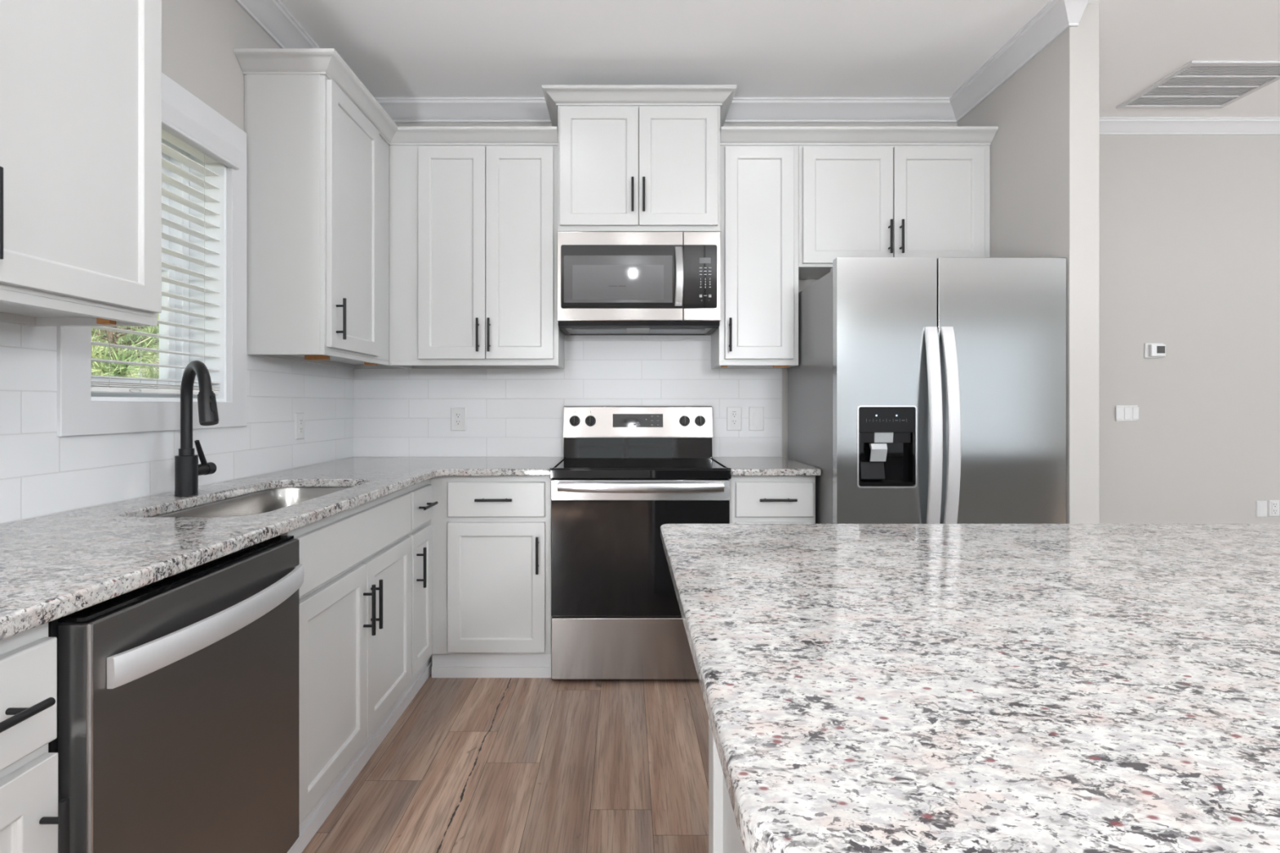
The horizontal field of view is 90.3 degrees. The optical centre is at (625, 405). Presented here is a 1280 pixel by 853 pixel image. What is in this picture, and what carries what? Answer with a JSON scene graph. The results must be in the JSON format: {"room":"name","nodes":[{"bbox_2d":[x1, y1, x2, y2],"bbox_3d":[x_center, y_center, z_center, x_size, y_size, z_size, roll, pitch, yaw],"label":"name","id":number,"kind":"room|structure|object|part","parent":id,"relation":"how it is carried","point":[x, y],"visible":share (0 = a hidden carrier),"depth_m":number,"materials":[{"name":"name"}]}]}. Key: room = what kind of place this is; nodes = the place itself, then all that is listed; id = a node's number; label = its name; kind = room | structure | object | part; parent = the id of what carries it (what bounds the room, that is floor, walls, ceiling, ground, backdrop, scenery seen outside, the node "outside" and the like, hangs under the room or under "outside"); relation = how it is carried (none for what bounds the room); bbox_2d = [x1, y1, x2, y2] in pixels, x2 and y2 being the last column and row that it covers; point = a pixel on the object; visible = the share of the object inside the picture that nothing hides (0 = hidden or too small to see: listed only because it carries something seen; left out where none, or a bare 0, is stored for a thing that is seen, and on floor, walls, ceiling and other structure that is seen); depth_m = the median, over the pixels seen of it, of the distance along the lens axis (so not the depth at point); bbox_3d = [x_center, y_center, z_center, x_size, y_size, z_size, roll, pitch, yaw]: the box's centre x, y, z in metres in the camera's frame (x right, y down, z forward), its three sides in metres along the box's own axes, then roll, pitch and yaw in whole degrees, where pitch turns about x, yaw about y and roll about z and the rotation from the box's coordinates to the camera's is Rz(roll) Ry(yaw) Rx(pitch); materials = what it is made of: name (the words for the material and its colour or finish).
{"room":"kitchen","nodes":[
{"label":"kitchen","id":0,"kind":"room"},
{"bbox_2d":[161,0,279,401],"bbox_3d":[-1.540,-0.195,-0.320,0.215,2.760,7.560,0,0,0],"label":"wall","id":1,"kind":"structure","parent":0,"point":[199,37],"depth_m":2.20,"materials":[{"name":"beige paint"}]},
{"bbox_2d":[0,0,161,326],"bbox_3d":[-1.252,-0.746,1.042,0.361,1.112,0.985,0,0,0],"label":"upper cabinet","id":2,"kind":"object","parent":1,"relation":"attached to","point":[81,80],"visible":1,"depth_m":1.31,"materials":[{"name":"white paint"}]},
{"bbox_3d":[-1.091,-0.331,1.094,0.038,0.158,0.012,0,0,0],"label":"handle","id":3,"kind":"part","parent":2,"relation":"part of","materials":[{"name":"metal"}]},
{"bbox_2d":[57,72,246,436],"bbox_3d":[-1.528,-0.468,1.984,0.230,1.094,0.782,0,0,0],"label":"window","id":4,"kind":"structure","parent":1,"relation":"in","point":[81,411],"depth_m":2.24,"materials":[{"name":"white paint"}]},
{"bbox_3d":[-1.601,-0.276,1.984,0.035,0.445,0.508,0,0,0],"label":"sash","id":5,"kind":"part","parent":4,"relation":"part of","materials":[{"name":"white plastic"}]},
{"bbox_3d":[-1.601,-0.468,1.984,0.085,0.890,0.578,0,0,0],"label":"frame","id":6,"kind":"part","parent":4,"relation":"part of","materials":[{"name":"white plastic"}]},
{"bbox_3d":[-1.623,-0.668,1.984,0.035,0.420,0.508,0,0,0],"label":"sash","id":7,"kind":"part","parent":4,"relation":"part of","materials":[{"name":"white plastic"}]},
{"bbox_2d":[91,97,240,395],"bbox_3d":[-1.446,-0.480,1.989,0.106,0.890,0.628,0,0,0],"label":"window blind","id":8,"kind":"object","parent":4,"relation":"attached to","point":[180,129],"visible":0.52,"depth_m":2.09,"materials":[{"name":"white paint"}]},
{"bbox_3d":[-1.470,-0.043,1.984,0.050,0.016,0.554,0,0,0],"label":"rail","id":9,"kind":"part","parent":8,"relation":"part of","materials":[{"name":"plastic"}]},
{"bbox_3d":[-1.472,-0.451,1.984,0.053,0.828,0.403,0,0,0],"label":"ladder cord","id":10,"kind":"part","parent":8,"relation":"part of","materials":[{"name":"fabric"}]},
{"bbox_2d":[0,321,353,524],"bbox_3d":[-1.429,0.031,1.520,0.009,0.492,3.640,0,0,0],"label":"backsplash","id":11,"kind":"structure","parent":1,"relation":"attached to","point":[42,473],"depth_m":1.83,"materials":[{"name":"white tile"}]},
{"bbox_2d":[294,413,304,439],"bbox_3d":[-1.420,0.091,2.775,0.009,0.116,0.072,0,0,0],"label":"wall outlet","id":12,"kind":"object","parent":11,"relation":"attached to","point":[299,417],"visible":1,"depth_m":2.76,"materials":[{"name":"white plastic"}]},
{"bbox_2d":[298,417,302,434],"bbox_3d":[-1.417,0.091,2.775,0.003,0.068,0.033,0,0,0],"label":"receptacle","id":13,"kind":"object","parent":12,"relation":"attached to","point":[300,420],"depth_m":2.77,"materials":[{"name":"white plastic"}]},
{"bbox_2d":[233,48,408,368],"bbox_3d":[-1.248,-0.744,2.830,0.368,1.116,1.016,0,0,0],"label":"upper cabinet","id":14,"kind":"object","parent":1,"relation":"attached to","point":[318,140],"visible":0.94,"depth_m":2.38,"materials":[{"name":"white paint"}]},
{"bbox_3d":[-1.284,-0.717,2.386,0.275,1.053,0.004,0,0,0],"label":"panel","id":15,"kind":"part","parent":14,"relation":"part of","materials":[{"name":"white paint"}]},
{"bbox_3d":[-1.248,-1.271,2.679,0.368,0.062,0.715,0,0,0],"label":"crown moulding","id":16,"kind":"part","parent":14,"relation":"part of","materials":[{"name":"white paint"}]},
{"bbox_3d":[-1.091,-0.331,2.441,0.038,0.158,0.012,0,0,0],"label":"handle","id":17,"kind":"part","parent":14,"relation":"part of","materials":[{"name":"metal"}]},
{"bbox_3d":[-1.120,-0.725,2.635,0.020,1.010,0.466,0,0,0],"label":"door","id":18,"kind":"part","parent":14,"relation":"part of","materials":[{"name":"white paint"}]},
{"bbox_2d":[302,673,708,852],"bbox_3d":[2.526,1.245,-0.235,8.348,0.120,7.730,0,0,0],"label":"floor","id":19,"kind":"structure","parent":0,"point":[469,765],"depth_m":2.06,"materials":[{"name":"wood"}]},
{"bbox_2d":[0,622,70,852],"bbox_3d":[-1.104,0.744,0.356,0.634,0.882,1.152,0,0,0],"label":"base cabinet","id":20,"kind":"object","parent":19,"relation":"on","point":[29,820],"visible":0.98,"depth_m":0.88,"materials":[{"name":"white paint"}]},
{"bbox_3d":[-0.806,0.409,0.800,0.038,0.012,0.158,0,0,0],"label":"handle","id":21,"kind":"part","parent":20,"relation":"part of","materials":[{"name":"metal"}]},
{"bbox_3d":[-0.835,0.411,0.628,0.020,0.148,0.596,0,0,0],"label":"drawer","id":22,"kind":"part","parent":20,"relation":"part of","materials":[{"name":"white paint"}]},
{"bbox_3d":[-0.835,0.784,0.628,0.020,0.558,0.596,0,0,0],"label":"door","id":23,"kind":"part","parent":20,"relation":"part of","materials":[{"name":"white paint"}]},
{"bbox_3d":[-0.806,0.637,0.899,0.038,0.158,0.012,0,0,0],"label":"handle","id":24,"kind":"part","parent":20,"relation":"part of","materials":[{"name":"metal"}]},
{"bbox_2d":[48,535,303,852],"bbox_3d":[-1.076,0.749,1.258,0.654,0.872,0.625,0,0,0],"label":"dishwasher","id":25,"kind":"object","parent":19,"relation":"on","point":[178,695],"visible":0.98,"depth_m":1.16,"materials":[{"name":"grey metal"}]},
{"bbox_2d":[48,618,62,752],"bbox_3d":[-1.128,0.699,1.236,0.550,0.772,0.581,0,0,0],"label":"tub","id":26,"kind":"object","parent":25,"relation":"in","point":[55,627],"depth_m":0.95,"materials":[{"name":"black plastic"}]},
{"bbox_3d":[-0.828,0.694,0.952,0.043,0.729,0.002,0,0,0],"label":"panel","id":27,"kind":"part","parent":25,"relation":"part of","materials":[{"name":"metal"}]},
{"bbox_3d":[-0.801,0.693,0.953,0.004,0.730,0.004,0,0,0],"label":"edge trim","id":28,"kind":"part","parent":25,"relation":"part of","materials":[{"name":"metal"}]},
{"bbox_3d":[-0.774,0.413,1.268,0.051,0.048,0.576,0,0,0],"label":"handle","id":29,"kind":"part","parent":25,"relation":"part of","materials":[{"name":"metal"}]},
{"bbox_2d":[280,487,411,852],"bbox_3d":[-1.104,0.744,2.018,0.634,0.882,0.886,0,0,0],"label":"base cabinet","id":30,"kind":"object","parent":19,"relation":"on","point":[355,592],"visible":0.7,"depth_m":1.93,"materials":[{"name":"white paint"}]},
{"bbox_3d":[-0.835,0.784,1.814,0.020,0.558,0.434,0,0,0],"label":"door","id":31,"kind":"part","parent":30,"relation":"part of","materials":[{"name":"white paint"}]},
{"bbox_3d":[-0.806,0.645,2.003,0.038,0.158,0.012,0,0,0],"label":"handle","id":32,"kind":"part","parent":30,"relation":"part of","materials":[{"name":"metal"}]},
{"bbox_3d":[-0.806,0.645,2.062,0.038,0.158,0.012,0,0,0],"label":"handle","id":33,"kind":"part","parent":30,"relation":"part of","materials":[{"name":"metal"}]},
{"bbox_3d":[-0.835,0.784,2.244,0.020,0.558,0.417,0,0,0],"label":"door","id":34,"kind":"part","parent":30,"relation":"part of","materials":[{"name":"white paint"}]},
{"bbox_2d":[401,478,438,711],"bbox_3d":[-1.104,0.744,2.895,0.634,0.882,0.866,0,0,0],"label":"base cabinet","id":35,"kind":"object","parent":19,"relation":"on","point":[422,504],"visible":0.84,"depth_m":2.58,"materials":[{"name":"white paint"}]},
{"bbox_2d":[0,457,562,640],"bbox_3d":[-0.873,0.286,1.540,1.100,0.030,3.580,0,0,0],"label":"countertop","id":36,"kind":"structure","parent":35,"relation":"on","point":[55,566],"depth_m":1.39,"materials":[{"name":"stone"}]},
{"bbox_2d":[174,360,218,497],"bbox_3d":[-1.265,0.071,1.874,0.108,0.401,0.325,0,0,-34],"label":"kitchen faucet","id":37,"kind":"object","parent":36,"relation":"on","point":[188,469],"visible":1,"depth_m":1.89,"materials":[{"name":"metal"}]},
{"bbox_3d":[-1.250,0.002,1.851,0.211,0.263,0.031,0,0,41],"label":"spout","id":38,"kind":"part","parent":37,"relation":"part of","materials":[{"name":"metal"}]},
{"bbox_3d":[-1.318,0.163,1.979,0.038,0.112,0.086,0,0,0],"label":"lever handle","id":39,"kind":"part","parent":37,"relation":"part of","materials":[{"name":"metal"}]},
{"bbox_2d":[151,487,349,517],"bbox_3d":[-1.091,0.405,1.938,0.386,0.208,0.815,0,0,0],"label":"sink","id":40,"kind":"object","parent":36,"relation":"in","point":[267,500],"visible":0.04,"depth_m":2.19,"materials":[{"name":"metal"}]},
{"bbox_3d":[-0.835,0.411,2.592,0.020,0.148,0.240,0,0,0],"label":"drawer","id":41,"kind":"part","parent":35,"relation":"part of","materials":[{"name":"white paint"}]},
{"bbox_3d":[-0.835,0.784,2.592,0.020,0.558,0.240,0,0,0],"label":"door","id":42,"kind":"part","parent":35,"relation":"part of","materials":[{"name":"white paint"}]},
{"bbox_3d":[-0.806,0.641,2.512,0.038,0.158,0.012,0,0,0],"label":"handle","id":43,"kind":"part","parent":35,"relation":"part of","materials":[{"name":"metal"}]},
{"bbox_3d":[-0.806,0.409,2.590,0.038,0.012,0.158,0,0,0],"label":"handle","id":44,"kind":"part","parent":35,"relation":"part of","materials":[{"name":"metal"}]},
{"bbox_2d":[431,475,551,678],"bbox_3d":[-0.584,0.744,3.011,0.520,0.882,0.634,0,0,0],"label":"base cabinet","id":45,"kind":"object","parent":19,"relation":"on","point":[491,616],"visible":0.96,"depth_m":2.74,"materials":[{"name":"white paint"}]},
{"bbox_3d":[-0.562,0.404,2.713,0.158,0.012,0.038,0,0,0],"label":"handle","id":46,"kind":"part","parent":45,"relation":"part of","materials":[{"name":"metal"}]},
{"bbox_3d":[-0.557,0.406,2.742,0.418,0.150,0.020,0,0,0],"label":"drawer","id":47,"kind":"part","parent":45,"relation":"part of","materials":[{"name":"white paint"}]},
{"bbox_3d":[-0.557,0.784,2.742,0.418,0.558,0.020,0,0,0],"label":"door","id":48,"kind":"part","parent":45,"relation":"part of","materials":[{"name":"white paint"}]},
{"bbox_3d":[-0.377,0.639,2.713,0.012,0.158,0.038,0,0,0],"label":"handle","id":49,"kind":"part","parent":45,"relation":"part of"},
{"bbox_2d":[549,405,731,679],"bbox_3d":[0.062,0.595,2.990,0.767,1.181,0.675,0,0,0],"label":"electric range","id":50,"kind":"object","parent":19,"relation":"on","point":[623,473],"visible":0.97,"depth_m":2.70,"materials":[{"name":"silver metal"}]},
{"bbox_3d":[-0.262,0.081,3.255,0.055,0.054,0.032,0,0,0],"label":"knob","id":51,"kind":"part","parent":50,"relation":"part of","materials":[{"name":"black plastic"}]},
{"bbox_3d":[-0.181,0.081,3.255,0.055,0.054,0.032,0,0,0],"label":"knob","id":52,"kind":"part","parent":50,"relation":"part of","materials":[{"name":"black plastic"}]},
{"bbox_3d":[0.062,1.034,2.722,0.757,0.261,0.044,0,0,0],"label":"storage drawer","id":53,"kind":"part","parent":50,"relation":"part of","materials":[{"name":"metal"}]},
{"bbox_3d":[0.062,0.086,3.290,0.766,0.163,0.076,0,0,0],"label":"control panel","id":54,"kind":"part","parent":50,"relation":"part of","materials":[{"name":"metal"}]},
{"bbox_3d":[0.062,0.608,2.723,0.759,0.582,0.042,0,0,0],"label":"oven door","id":55,"kind":"part","parent":50,"relation":"part of","materials":[{"name":"metal"}]},
{"bbox_3d":[0.062,0.346,2.678,0.700,0.042,0.050,0,0,0],"label":"handle","id":56,"kind":"part","parent":50,"relation":"part of","materials":[{"name":"metal"}]},
{"bbox_3d":[0.062,0.649,2.700,0.755,0.492,0.005,0,0,0],"label":"door glass","id":57,"kind":"part","parent":50,"relation":"part of","materials":[{"name":"glass"}]},
{"bbox_2d":[549,457,731,479],"bbox_3d":[0.062,0.288,2.969,0.767,0.046,0.573,0,0,0],"label":"cooktop","id":58,"kind":"object","parent":50,"relation":"in","point":[567,468],"depth_m":2.68,"materials":[{"name":"black glass"}]},
{"bbox_3d":[0.302,0.081,3.255,0.055,0.054,0.032,0,0,0],"label":"knob","id":59,"kind":"part","parent":50,"relation":"part of","materials":[{"name":"black plastic"}]},
{"bbox_3d":[0.381,0.081,3.255,0.055,0.054,0.032,0,0,0],"label":"knob","id":60,"kind":"part","parent":50,"relation":"part of","materials":[{"name":"black plastic"}]},
{"bbox_2d":[708,719,746,852],"bbox_3d":[1.340,0.744,0.922,2.320,0.882,0.925,0,0,0],"label":"kitchen island","id":61,"kind":"object","parent":19,"relation":"on","point":[724,837],"visible":0.02,"depth_m":1.31,"materials":[{"name":"white paint"}]},
{"bbox_3d":[0.217,0.744,1.347,0.075,0.882,0.075,0,0,0],"label":"corner post","id":62,"kind":"part","parent":61,"relation":"part of","materials":[{"name":"white paint"}]},
{"bbox_2d":[660,524,1279,852],"bbox_3d":[1.414,0.286,0.911,2.672,0.030,1.099,0,0,0],"label":"island countertop","id":63,"kind":"structure","parent":61,"relation":"on","point":[865,688],"depth_m":0.63,"materials":[{"name":"stone"}]},
{"bbox_2d":[728,475,815,524],"bbox_3d":[0.634,0.744,3.011,0.372,0.882,0.634,0,0,0],"label":"base cabinet","id":64,"kind":"object","parent":19,"relation":"on","point":[753,500],"visible":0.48,"depth_m":2.73,"materials":[{"name":"white paint"}]},
{"bbox_2d":[713,457,820,475],"bbox_3d":[0.638,0.286,3.016,0.380,0.030,0.628,0,0,0],"label":"countertop","id":65,"kind":"structure","parent":64,"relation":"on","point":[740,466],"depth_m":2.77,"materials":[{"name":"stone"}]},
{"bbox_3d":[0.641,0.406,2.742,0.334,0.150,0.020,0,0,0],"label":"drawer","id":66,"kind":"part","parent":64,"relation":"part of","materials":[{"name":"white paint"}]},
{"bbox_3d":[0.641,0.784,2.742,0.334,0.558,0.020,0,0,0],"label":"door","id":67,"kind":"part","parent":64,"relation":"part of","materials":[{"name":"white paint"}]},
{"bbox_3d":[0.648,0.404,2.713,0.158,0.012,0.038,0,0,0],"label":"handle","id":68,"kind":"part","parent":64,"relation":"part of","materials":[{"name":"metal"}]},
{"bbox_2d":[787,257,1066,524],"bbox_3d":[1.282,0.302,2.856,0.903,1.766,0.839,0,0,0],"label":"refrigerator","id":69,"kind":"object","parent":19,"relation":"on","point":[922,390],"visible":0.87,"depth_m":2.50,"materials":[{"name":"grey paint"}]},
{"bbox_3d":[1.026,0.275,2.525,0.392,1.711,0.050,0,0,0],"label":"door","id":70,"kind":"part","parent":69,"relation":"part of","materials":[{"name":"metal"}]},
{"bbox_3d":[1.026,0.077,2.520,0.225,0.142,0.048,0,0,0],"label":"dispenser panel","id":71,"kind":"part","parent":69,"relation":"part of","materials":[{"name":"black plastic"}]},
{"bbox_3d":[1.194,0.129,2.471,0.051,0.872,0.070,0,0,0],"label":"handle","id":72,"kind":"part","parent":69,"relation":"part of","materials":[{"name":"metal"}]},
{"bbox_3d":[1.260,0.129,2.471,0.051,0.872,0.070,0,0,0],"label":"handle","id":73,"kind":"part","parent":69,"relation":"part of","materials":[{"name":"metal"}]},
{"bbox_3d":[1.481,0.275,2.525,0.504,1.711,0.050,0,0,0],"label":"door","id":74,"kind":"part","parent":69,"relation":"part of","materials":[{"name":"metal"}]},
{"bbox_2d":[395,122,957,458],"bbox_3d":[0.212,-0.195,3.400,3.290,2.760,0.120,0,0,0],"label":"wall","id":75,"kind":"structure","parent":0,"point":[802,283],"depth_m":3.34,"materials":[{"name":"beige paint"}]},
{"bbox_2d":[388,126,564,368],"bbox_3d":[-0.726,-0.746,3.155,0.808,1.112,0.368,0,0,0],"label":"upper cabinet","id":76,"kind":"object","parent":75,"relation":"attached to","point":[473,210],"visible":0.99,"depth_m":3.03,"materials":[{"name":"white paint"}]},
{"bbox_3d":[-0.826,-0.725,3.027,0.318,1.010,0.020,0,0,0],"label":"door","id":77,"kind":"part","parent":76,"relation":"part of","materials":[{"name":"white paint"}]},
{"bbox_3d":[-0.726,-1.271,3.004,0.808,0.062,0.066,0,0,0],"label":"crown moulding","id":78,"kind":"part","parent":76,"relation":"part of","materials":[{"name":"white paint"}]},
{"bbox_3d":[-0.698,-0.331,2.998,0.012,0.158,0.038,0,0,0],"label":"handle","id":79,"kind":"part","parent":76,"relation":"part of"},
{"bbox_3d":[-0.645,-0.331,2.998,0.012,0.158,0.038,0,0,0],"label":"handle","id":80,"kind":"part","parent":76,"relation":"part of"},
{"bbox_3d":[-0.503,-0.725,3.027,0.319,1.010,0.020,0,0,0],"label":"door","id":81,"kind":"part","parent":76,"relation":"part of","materials":[{"name":"white paint"}]},
{"bbox_2d":[353,334,781,457],"bbox_3d":[-0.306,-0.079,3.336,2.236,0.712,0.009,0,0,0],"label":"backsplash","id":82,"kind":"structure","parent":75,"relation":"attached to","point":[397,412],"depth_m":3.33,"materials":[{"name":"white tile"}]},
{"bbox_2d":[450,407,466,431],"bbox_3d":[-0.875,0.073,3.327,0.078,0.124,0.009,0,0,0],"label":"wall outlet","id":83,"kind":"object","parent":82,"relation":"attached to","point":[458,415],"visible":1,"depth_m":3.33,"materials":[{"name":"white plastic"}]},
{"bbox_2d":[454,413,461,425],"bbox_3d":[-0.875,0.073,3.324,0.033,0.068,0.003,0,0,0],"label":"receptacle","id":84,"kind":"object","parent":83,"relation":"attached to","point":[457,415],"depth_m":3.32,"materials":[{"name":"white plastic"}]},
{"bbox_2d":[726,406,742,431],"bbox_3d":[0.567,0.071,3.327,0.078,0.124,0.009,0,0,0],"label":"wall outlet","id":85,"kind":"object","parent":82,"relation":"attached to","point":[734,414],"visible":1,"depth_m":3.33,"materials":[{"name":"white plastic"}]},
{"bbox_2d":[731,412,737,425],"bbox_3d":[0.567,0.071,3.324,0.033,0.068,0.003,0,0,0],"label":"receptacle","id":86,"kind":"object","parent":85,"relation":"attached to","point":[734,415],"depth_m":3.32,"materials":[{"name":"white plastic"}]},
{"bbox_2d":[748,406,764,431],"bbox_3d":[0.683,0.071,3.327,0.078,0.124,0.007,0,0,0],"label":"blank plate","id":87,"kind":"object","parent":82,"relation":"attached to","point":[756,414],"visible":1,"depth_m":3.33,"materials":[{"name":"white plastic"}]},
{"bbox_2d":[542,84,737,231],"bbox_3d":[0.062,-1.145,3.131,0.895,0.654,0.415,0,0,0],"label":"upper cabinet","id":88,"kind":"object","parent":75,"relation":"attached to","point":[631,157],"visible":0.96,"depth_m":2.98,"materials":[{"name":"white paint"}]},
{"bbox_3d":[-0.125,-1.119,2.980,0.368,0.553,0.020,0,0,0],"label":"door","id":89,"kind":"part","parent":88,"relation":"part of","materials":[{"name":"white paint"}]},
{"bbox_3d":[0.032,-0.975,2.951,0.012,0.158,0.038,0,0,0],"label":"handle","id":90,"kind":"part","parent":88,"relation":"part of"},
{"bbox_2d":[557,231,720,335],"bbox_3d":[0.061,-0.589,3.120,0.759,0.452,0.415,0,0,0],"label":"microwave oven","id":91,"kind":"object","parent":88,"relation":"attached to","point":[610,282],"visible":1,"depth_m":2.95,"materials":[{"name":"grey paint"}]},
{"bbox_3d":[-0.026,-0.600,2.969,0.584,0.418,0.031,0,0,0],"label":"door","id":92,"kind":"part","parent":91,"relation":"part of","materials":[{"name":"metal"}]},
{"bbox_3d":[-0.018,-0.597,2.952,0.567,0.295,0.002,0,0,0],"label":"door glass","id":93,"kind":"part","parent":91,"relation":"part of","materials":[{"name":"glass"}]},
{"bbox_3d":[0.246,-0.595,2.932,0.040,0.274,0.038,0,0,0],"label":"handle","id":94,"kind":"part","parent":91,"relation":"part of","materials":[{"name":"metal"}]},
{"bbox_3d":[0.346,-0.597,2.952,0.156,0.295,0.002,0,0,0],"label":"keypad panel","id":95,"kind":"part","parent":91,"relation":"part of","materials":[{"name":"black glass"}]},
{"bbox_3d":[0.354,-0.600,2.969,0.172,0.418,0.031,0,0,0],"label":"control panel","id":96,"kind":"part","parent":91,"relation":"part of","materials":[{"name":"metal"}]},
{"bbox_3d":[0.062,-1.440,3.131,0.895,0.065,0.415,0,0,0],"label":"crown moulding","id":97,"kind":"part","parent":88,"relation":"part of","materials":[{"name":"white paint"}]},
{"bbox_3d":[0.084,-0.975,2.951,0.012,0.158,0.038,0,0,0],"label":"handle","id":98,"kind":"part","parent":88,"relation":"part of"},
{"bbox_3d":[0.246,-1.119,2.980,0.368,0.553,0.020,0,0,0],"label":"door","id":99,"kind":"part","parent":88,"relation":"part of","materials":[{"name":"white paint"}]},
{"bbox_2d":[711,126,802,368],"bbox_3d":[0.635,-0.743,3.155,0.380,1.118,0.368,0,0,0],"label":"upper cabinet","id":100,"kind":"object","parent":75,"relation":"attached to","point":[758,327],"visible":0.97,"depth_m":3.03,"materials":[{"name":"white paint"}]},
{"bbox_3d":[0.492,-0.331,2.998,0.012,0.158,0.038,0,0,0],"label":"handle","id":101,"kind":"part","parent":100,"relation":"part of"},
{"bbox_3d":[0.635,-0.725,3.027,0.326,1.010,0.020,0,0,0],"label":"door","id":102,"kind":"part","parent":100,"relation":"part of","materials":[{"name":"white paint"}]},
{"bbox_3d":[0.635,-1.271,3.004,0.380,0.062,0.066,0,0,0],"label":"crown moulding","id":103,"kind":"part","parent":100,"relation":"part of","materials":[{"name":"white paint"}]},
{"bbox_2d":[781,368,782,457],"bbox_3d":[0.815,0.041,3.334,0.006,0.472,0.011,0,0,0],"label":"trim","id":104,"kind":"structure","parent":75,"relation":"attached to","point":[781,369],"depth_m":3.33,"materials":[{"name":"white paint"}]},
{"bbox_2d":[798,126,998,279],"bbox_3d":[1.282,-0.981,3.155,0.914,0.642,0.368,0,0,0],"label":"upper cabinet","id":105,"kind":"object","parent":75,"relation":"attached to","point":[864,191],"visible":0.95,"depth_m":3.03,"materials":[{"name":"white paint"}]},
{"bbox_3d":[1.055,-0.951,3.027,0.426,0.552,0.020,0,0,0],"label":"door","id":106,"kind":"part","parent":105,"relation":"part of","materials":[{"name":"white paint"}]},
{"bbox_3d":[1.247,-0.793,2.998,0.012,0.158,0.038,0,0,0],"label":"handle","id":107,"kind":"part","parent":105,"relation":"part of","materials":[{"name":"metal"}]},
{"bbox_3d":[1.282,-1.271,3.004,0.914,0.062,0.066,0,0,0],"label":"crown moulding","id":108,"kind":"part","parent":105,"relation":"part of","materials":[{"name":"white paint"}]},
{"bbox_3d":[1.301,-0.793,2.998,0.012,0.158,0.038,0,0,0],"label":"handle","id":109,"kind":"part","parent":105,"relation":"part of","materials":[{"name":"metal"}]},
{"bbox_3d":[1.488,-0.951,3.027,0.428,0.552,0.020,0,0,0],"label":"door","id":110,"kind":"part","parent":105,"relation":"part of","materials":[{"name":"white paint"}]},
{"bbox_2d":[279,0,1279,116],"bbox_3d":[2.526,-1.650,-0.235,8.348,0.150,7.730,0,0,0],"label":"ceiling","id":111,"kind":"structure","parent":0,"point":[396,48],"depth_m":2.74,"materials":[{"name":"paint"}]},
{"bbox_2d":[1115,60,1279,108],"bbox_3d":[2.863,-1.570,3.133,0.554,0.010,0.450,0,0,0],"label":"ceiling vent","id":112,"kind":"object","parent":111,"relation":"in","point":[1197,84],"visible":1,"depth_m":3.13,"materials":[{"name":"metal"}]},
{"bbox_2d":[957,4,1099,524],"bbox_3d":[1.798,-0.195,2.917,0.117,2.760,0.845,0,0,0],"label":"wall partition","id":113,"kind":"structure","parent":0,"point":[1045,146],"depth_m":2.50,"materials":[{"name":"beige paint"}]},
{"bbox_2d":[234,0,1088,122],"bbox_3d":[0.168,-1.529,-0.330,3.201,0.092,7.340,0,0,0],"label":"trim","id":114,"kind":"structure","parent":113,"relation":"attached to","point":[272,16],"depth_m":3.26,"materials":[{"name":"white paint"}]},
{"bbox_2d":[1099,134,1279,524],"bbox_3d":[4.218,-0.195,3.545,4.763,2.760,0.170,0,0,0],"label":"wall","id":115,"kind":"structure","parent":0,"point":[1189,224],"depth_m":3.53,"materials":[{"name":"beige paint"}]},
{"bbox_2d":[1115,405,1138,421],"bbox_3d":[2.777,0.045,3.526,0.129,0.088,0.008,0,0,0],"label":"switch plate","id":116,"kind":"object","parent":115,"relation":"attached to","point":[1123,413],"visible":1,"depth_m":3.52,"materials":[{"name":"white plastic"}]},
{"bbox_2d":[1144,342,1165,358],"bbox_3d":[2.926,-0.302,3.515,0.104,0.084,0.029,0,0,0],"label":"thermostat","id":117,"kind":"object","parent":115,"relation":"attached to","point":[1152,350],"visible":1,"depth_m":3.50,"materials":[{"name":"white plastic"}]},
{"bbox_2d":[1099,116,1279,134],"bbox_3d":[4.229,-1.538,3.504,4.743,0.074,0.052,0,0,0],"label":"trim","id":118,"kind":"structure","parent":115,"relation":"attached to","point":[1108,125],"depth_m":3.50,"materials":[{"name":"white paint"}]},
{"bbox_2d":[1255,500,1266,518],"bbox_3d":[3.524,0.576,3.526,0.059,0.098,0.007,0,0,0],"label":"blank plate","id":119,"kind":"object","parent":115,"relation":"attached to","point":[1260,506],"visible":1,"depth_m":3.52,"materials":[{"name":"white plastic"}]},
{"bbox_2d":[1268,500,1279,516],"bbox_3d":[3.593,0.572,3.526,0.059,0.090,0.009,0,0,0],"label":"wall outlet","id":120,"kind":"object","parent":115,"relation":"attached to","point":[1273,505],"visible":1,"depth_m":3.52,"materials":[{"name":"white plastic"}]},
{"bbox_2d":[1271,502,1278,514],"bbox_3d":[3.593,0.572,3.523,0.033,0.068,0.003,0,0,0],"label":"receptacle","id":121,"kind":"object","parent":120,"relation":"attached to","point":[1274,504],"depth_m":3.52,"materials":[{"name":"white plastic"}]},
{"label":"outside","id":122,"kind":"structure","parent":0,"visible":0},
{"bbox_3d":[-20.834,1.710,10.000,38.332,0.150,60.000,0,0,0],"label":"ground","id":123,"kind":"structure","parent":122,"visible":0},
{"bbox_2d":[91,313,159,378],"bbox_3d":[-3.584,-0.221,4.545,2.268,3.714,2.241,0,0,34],"label":"pine tree","id":124,"kind":"object","parent":123,"relation":"on","point":[116,369],"visible":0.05,"depth_m":4.34,"materials":[{"name":"green plant"}]},
{"bbox_2d":[96,315,159,378],"bbox_3d":[-7.408,-0.466,10.097,3.396,4.202,3.397,0,0,26],"label":"pine tree","id":125,"kind":"object","parent":123,"relation":"on","point":[158,315],"visible":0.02,"depth_m":10.16,"materials":[{"name":"green plant"}]}
]}

